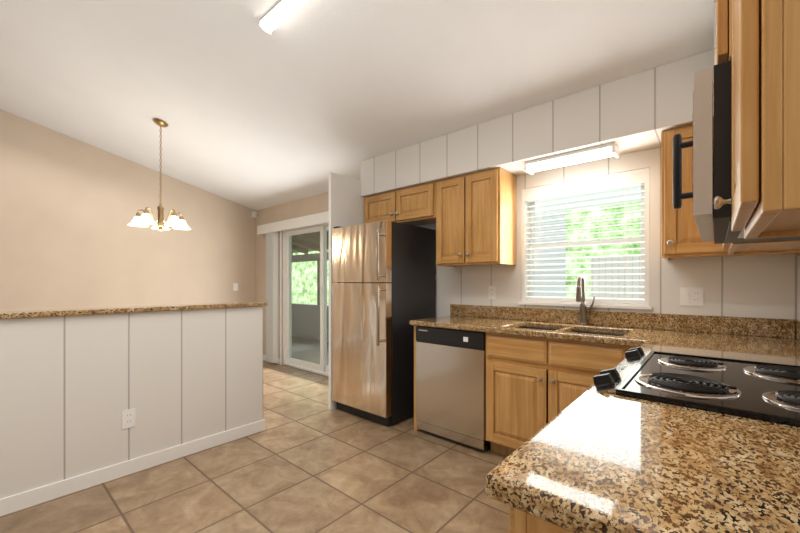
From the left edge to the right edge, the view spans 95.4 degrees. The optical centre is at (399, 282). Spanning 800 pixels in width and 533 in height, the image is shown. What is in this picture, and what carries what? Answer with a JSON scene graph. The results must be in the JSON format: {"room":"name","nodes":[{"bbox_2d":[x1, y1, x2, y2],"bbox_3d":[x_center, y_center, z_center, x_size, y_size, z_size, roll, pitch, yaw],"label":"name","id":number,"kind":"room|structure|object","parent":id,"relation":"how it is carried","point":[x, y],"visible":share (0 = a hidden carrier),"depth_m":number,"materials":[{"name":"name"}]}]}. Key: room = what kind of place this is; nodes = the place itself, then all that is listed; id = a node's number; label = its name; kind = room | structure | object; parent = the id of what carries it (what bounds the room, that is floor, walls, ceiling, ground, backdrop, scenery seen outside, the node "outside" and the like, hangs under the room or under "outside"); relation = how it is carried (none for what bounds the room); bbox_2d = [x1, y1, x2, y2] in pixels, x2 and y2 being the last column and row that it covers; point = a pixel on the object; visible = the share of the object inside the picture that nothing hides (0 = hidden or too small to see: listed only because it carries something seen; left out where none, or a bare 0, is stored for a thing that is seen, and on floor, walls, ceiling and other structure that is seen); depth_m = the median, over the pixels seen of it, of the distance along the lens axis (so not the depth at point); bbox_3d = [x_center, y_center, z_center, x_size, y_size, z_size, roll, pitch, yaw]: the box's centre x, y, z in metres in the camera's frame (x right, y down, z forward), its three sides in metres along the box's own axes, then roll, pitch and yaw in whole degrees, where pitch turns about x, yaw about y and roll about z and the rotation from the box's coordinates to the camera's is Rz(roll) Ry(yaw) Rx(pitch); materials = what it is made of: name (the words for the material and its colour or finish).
{"room":"kitchen","nodes":[
{"label":"kitchen","id":0,"kind":"room"},
{"bbox_2d":[0,109,255,311],"bbox_3d":[-4.574,-0.769,3.499,0.150,3.978,6.600,0,0,41],"label":"wall","id":1,"kind":"structure","parent":0,"point":[70,237],"depth_m":4.45,"materials":[{"name":"beige paint"}]},
{"bbox_2d":[233,283,237,290],"bbox_3d":[-2.569,0.063,5.691,0.008,0.115,0.070,0,0,41],"label":"light switch","id":2,"kind":"object","parent":1,"relation":"attached to","point":[235,286],"visible":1,"depth_m":5.69,"materials":[{"name":"white plastic"}]},
{"bbox_2d":[252,211,256,217],"bbox_3d":[-2.352,-1.107,5.893,0.072,0.095,0.069,0,0,41],"label":"detector","id":3,"kind":"object","parent":1,"relation":"attached to","point":[254,214],"visible":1,"depth_m":5.87,"materials":[{"name":"white plastic"}]},
{"bbox_2d":[0,306,264,515],"bbox_3d":[-1.673,0.705,2.495,0.144,1.030,1.522,0,0,41],"label":"wall","id":4,"kind":"structure","parent":0,"point":[183,383],"depth_m":2.28,"materials":[{"name":"white paint"}]},
{"bbox_2d":[122,408,134,428],"bbox_3d":[-1.734,0.867,2.327,0.006,0.115,0.070,0,0,41],"label":"outlet","id":5,"kind":"object","parent":4,"relation":"attached to","point":[128,418],"visible":1,"depth_m":2.32,"materials":[{"name":"white plastic"}]},
{"bbox_2d":[0,301,267,318],"bbox_3d":[-1.667,0.173,2.502,0.180,0.031,1.540,0,0,41],"label":"wall cap","id":6,"kind":"object","parent":4,"relation":"on","point":[52,313],"visible":1,"depth_m":2.27,"materials":[{"name":"brown stone"}]},
{"bbox_2d":[0,360,509,532],"bbox_3d":[-2.287,1.250,1.419,6.330,0.060,6.750,0,0,41],"label":"floor","id":7,"kind":"structure","parent":0,"point":[306,460],"depth_m":2.18,"materials":[{"name":"tile"}]},
{"bbox_2d":[329,172,364,409],"bbox_3d":[-0.434,0.077,3.784,0.035,2.285,0.743,0,0,41],"label":"partition panel","id":8,"kind":"object","parent":7,"relation":"on","point":[346,204],"visible":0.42,"depth_m":3.57,"materials":[{"name":"white paint"}]},
{"bbox_2d":[332,221,435,425],"bbox_3d":[-0.174,0.335,3.500,0.710,1.746,0.778,0,0,41],"label":"refrigerator","id":9,"kind":"object","parent":7,"relation":"on","point":[384,287],"visible":0.98,"depth_m":3.23,"materials":[{"name":"silver metal"}]},
{"bbox_2d":[414,325,420,430],"bbox_3d":[0.322,0.784,3.227,0.037,0.872,0.595,0,0,41],"label":"cabinet end panel","id":10,"kind":"object","parent":7,"relation":"on","point":[415,420],"visible":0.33,"depth_m":3.00,"materials":[{"name":"brown wood"}]},
{"bbox_2d":[416,326,487,450],"bbox_3d":[0.551,0.787,2.993,0.607,0.866,0.594,0,0,41],"label":"dishwasher","id":11,"kind":"object","parent":7,"relation":"on","point":[451,384],"visible":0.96,"depth_m":2.74,"materials":[{"name":"silver metal"}]},
{"bbox_2d":[510,507,571,532],"bbox_3d":[0.578,0.784,0.619,0.646,0.872,0.600,0,0,41],"label":"base cabinet","id":12,"kind":"object","parent":7,"relation":"on","point":[522,522],"visible":0.06,"depth_m":0.55,"materials":[{"name":"brown wood"}]},
{"bbox_2d":[485,390,799,532],"bbox_3d":[0.577,0.274,0.611,0.638,0.145,0.618,0,0,41],"label":"countertop","id":13,"kind":"structure","parent":12,"relation":"on","point":[588,461],"depth_m":0.59,"materials":[{"name":"stone"}]},
{"bbox_2d":[486,327,635,455],"bbox_3d":[1.151,0.784,2.475,0.971,0.872,0.646,0,0,41],"label":"base cabinet","id":14,"kind":"object","parent":7,"relation":"on","point":[517,367],"visible":0.54,"depth_m":2.36,"materials":[{"name":"brown wood"}]},
{"bbox_2d":[409,315,799,350],"bbox_3d":[1.133,0.326,2.491,2.260,0.040,0.646,0,0,41],"label":"countertop","id":15,"kind":"structure","parent":14,"relation":"on","point":[479,324],"depth_m":2.30,"materials":[{"name":"stone"}]},
{"bbox_2d":[520,327,622,335],"bbox_3d":[1.127,0.449,2.490,0.750,0.204,0.420,0,0,41],"label":"undermount sink","id":16,"kind":"object","parent":15,"relation":"in","point":[575,331],"visible":0.02,"depth_m":2.61,"materials":[{"name":"silver metal"}]},
{"bbox_2d":[576,274,595,324],"bbox_3d":[1.320,0.120,2.594,0.114,0.370,0.160,0,0,41],"label":"faucet","id":17,"kind":"object","parent":15,"relation":"on","point":[580,292],"visible":1,"depth_m":2.63,"materials":[{"name":"grey metal"}]},
{"bbox_2d":[629,339,799,365],"bbox_3d":[1.406,0.326,1.570,0.640,0.040,0.390,0,0,41],"label":"countertop","id":18,"kind":"structure","parent":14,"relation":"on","point":[764,349],"depth_m":1.65,"materials":[{"name":"stone"}]},
{"bbox_2d":[578,347,799,426],"bbox_3d":[1.005,0.746,1.154,0.682,0.949,0.754,0,0,41],"label":"range","id":19,"kind":"object","parent":7,"relation":"on","point":[763,391],"visible":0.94,"depth_m":1.06,"materials":[{"name":"black"}]},
{"bbox_2d":[0,0,713,210],"bbox_3d":[-2.238,-1.989,1.476,6.330,1.687,6.900,0,0,41],"label":"ceiling","id":20,"kind":"structure","parent":0,"point":[304,99],"depth_m":2.60,"materials":[{"name":"white paint"}]},
{"bbox_2d":[128,118,190,230],"bbox_3d":[-2.357,-1.058,3.611,0.533,1.087,0.520,0,0,41],"label":"pendant chandelier","id":21,"kind":"object","parent":20,"relation":"hanging from","point":[144,219],"visible":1,"depth_m":3.56,"materials":[{"name":"white glass"}]},
{"bbox_2d":[257,0,307,35],"bbox_3d":[-0.373,-1.565,1.834,1.220,0.068,0.086,0,0,41],"label":"fluorescent ceiling light","id":22,"kind":"object","parent":20,"relation":"attached to","point":[276,15],"visible":0.96,"depth_m":2.10,"materials":[{"name":"white plastic"}]},
{"bbox_2d":[256,147,799,421],"bbox_3d":[-0.029,-0.010,4.027,6.330,2.460,0.150,0,0,41],"label":"wall","id":23,"kind":"structure","parent":0,"point":[760,286],"depth_m":2.44,"materials":[{"name":"white paint"}]},
{"bbox_2d":[280,231,281,364],"bbox_3d":[-1.091,0.190,4.839,1.860,2.060,0.014,0,0,41],"label":"door frame","id":24,"kind":"structure","parent":23,"relation":"attached to","point":[280,297],"depth_m":5.43,"materials":[{"name":"white paint"}]},
{"bbox_2d":[257,211,328,362],"bbox_3d":[-1.232,0.147,4.891,2.580,2.085,0.091,0,0,41],"label":"vertical blinds","id":25,"kind":"object","parent":23,"relation":"attached to","point":[271,231],"visible":0.94,"depth_m":5.43,"materials":[{"name":"white plastic"}]},
{"bbox_2d":[283,223,328,376],"bbox_3d":[-1.034,0.206,4.905,1.794,2.026,0.120,0,0,41],"label":"patio door","id":26,"kind":"structure","parent":23,"relation":"in","point":[322,368],"depth_m":5.13,"materials":[{"name":"glass"}]},
{"bbox_2d":[364,182,435,225],"bbox_3d":[0.053,-0.739,3.617,0.916,0.318,0.358,0,0,41],"label":"upper cabinet","id":27,"kind":"object","parent":23,"relation":"attached to","point":[415,206],"visible":0.83,"depth_m":3.46,"materials":[{"name":"brown wood"}]},
{"bbox_2d":[436,167,515,266],"bbox_3d":[0.631,-0.524,3.117,0.608,0.748,0.358,0,0,41],"label":"upper cabinet","id":28,"kind":"object","parent":23,"relation":"attached to","point":[475,218],"visible":1,"depth_m":2.97,"materials":[{"name":"brown wood"}]},
{"bbox_2d":[488,286,495,298],"bbox_3d":[0.808,0.084,3.198,0.070,0.115,0.006,0,0,41],"label":"outlet","id":29,"kind":"object","parent":23,"relation":"attached to","point":[491,292],"visible":1,"depth_m":3.20,"materials":[{"name":"white plastic"}]},
{"bbox_2d":[361,0,716,196],"bbox_3d":[0.276,-1.298,2.175,3.141,0.796,2.248,0,0,41],"label":"soffit","id":30,"kind":"object","parent":23,"relation":"attached to","point":[641,111],"depth_m":2.48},
{"bbox_2d":[524,142,618,174],"bbox_3d":[1.190,-0.866,2.562,0.590,0.065,0.138,0,0,41],"label":"light fixture","id":31,"kind":"object","parent":30,"relation":"attached to","point":[579,156],"visible":1,"depth_m":2.50,"materials":[{"name":"white plastic"}]},
{"bbox_2d":[713,0,730,95],"bbox_3d":[1.125,-0.715,1.049,0.383,0.366,0.756,0,0,41],"label":"upper cabinet","id":32,"kind":"object","parent":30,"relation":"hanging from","point":[723,37],"visible":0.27,"depth_m":0.88,"materials":[{"name":"brown wood"}]},
{"bbox_2d":[673,61,799,243],"bbox_3d":[1.098,-0.338,1.073,0.448,0.377,0.754,0,0,41],"label":"over-the-range microwave","id":33,"kind":"object","parent":32,"relation":"attached to","point":[711,169],"visible":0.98,"depth_m":0.88,"materials":[{"name":"silver metal"}]},
{"bbox_2d":[518,168,651,309],"bbox_3d":[1.382,-0.300,2.784,0.916,0.955,0.162,0,0,41],"label":"window","id":34,"kind":"structure","parent":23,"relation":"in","point":[531,196],"depth_m":2.74,"materials":[{"name":"white metal"}]},
{"bbox_2d":[450,304,789,337],"bbox_3d":[1.337,0.253,2.727,2.260,0.104,0.022,0,0,41],"label":"backsplash","id":35,"kind":"structure","parent":23,"relation":"attached to","point":[773,327],"depth_m":2.45,"materials":[{"name":"stone"}]},
{"bbox_2d":[680,287,703,305],"bbox_3d":[1.843,0.086,2.300,0.116,0.115,0.008,0,0,41],"label":"outlet","id":36,"kind":"object","parent":23,"relation":"attached to","point":[689,296],"visible":1,"depth_m":2.30,"materials":[{"name":"white plastic"}]},
{"bbox_2d":[661,120,799,259],"bbox_3d":[1.854,-0.524,2.057,0.595,0.748,0.358,0,0,41],"label":"upper cabinet","id":37,"kind":"object","parent":23,"relation":"attached to","point":[680,236],"visible":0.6,"depth_m":2.08,"materials":[{"name":"brown wood"}]},
{"bbox_2d":[790,319,799,340],"bbox_3d":[1.834,0.253,1.596,0.027,0.104,0.990,0,0,41],"label":"backsplash","id":38,"kind":"structure","parent":23,"relation":"attached to","point":[794,324],"depth_m":2.00,"materials":[{"name":"stone"}]},
{"bbox_3d":[0.097,-0.769,-0.547,0.150,3.978,6.600,0,0,41],"label":"wall","id":39,"kind":"structure","parent":0,"visible":0},
{"bbox_2d":[714,0,799,238],"bbox_3d":[0.744,-0.499,0.590,0.358,0.798,0.430,0,0,41],"label":"upper cabinet","id":40,"kind":"object","parent":39,"relation":"attached to","point":[764,200],"visible":1,"depth_m":0.52,"materials":[{"name":"brown wood"}]},
{"bbox_2d":[722,239,799,254],"bbox_3d":[1.616,-0.524,1.597,0.358,0.748,0.700,0,0,41],"label":"upper cabinet","id":41,"kind":"object","parent":39,"relation":"attached to","point":[778,246],"visible":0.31,"depth_m":1.66,"materials":[{"name":"brown wood"}]},
{"label":"outside","id":42,"kind":"structure","parent":0,"visible":0},
{"bbox_2d":[284,336,328,376],"bbox_3d":[-0.209,1.276,5.552,14.300,0.088,1.880,0,0,41],"label":"porch","id":43,"kind":"object","parent":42,"point":[299,349],"depth_m":6.64,"materials":[{"name":"concrete"}]},
{"bbox_2d":[292,184,640,341],"bbox_3d":[-0.187,0.005,5.501,14.200,2.453,1.830,0,0,41],"label":"porch","id":44,"kind":"object","parent":43,"relation":"on","point":[307,240],"depth_m":7.54,"materials":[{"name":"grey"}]},
{"bbox_2d":[292,201,640,304],"bbox_3d":[-10.829,-8.280,22.081,74.000,21.000,9.100,0,0,41],"label":"outdoor view","id":45,"kind":"object","parent":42,"point":[536,256],"depth_m":11.96,"materials":[{"name":"green plant"}]}
]}

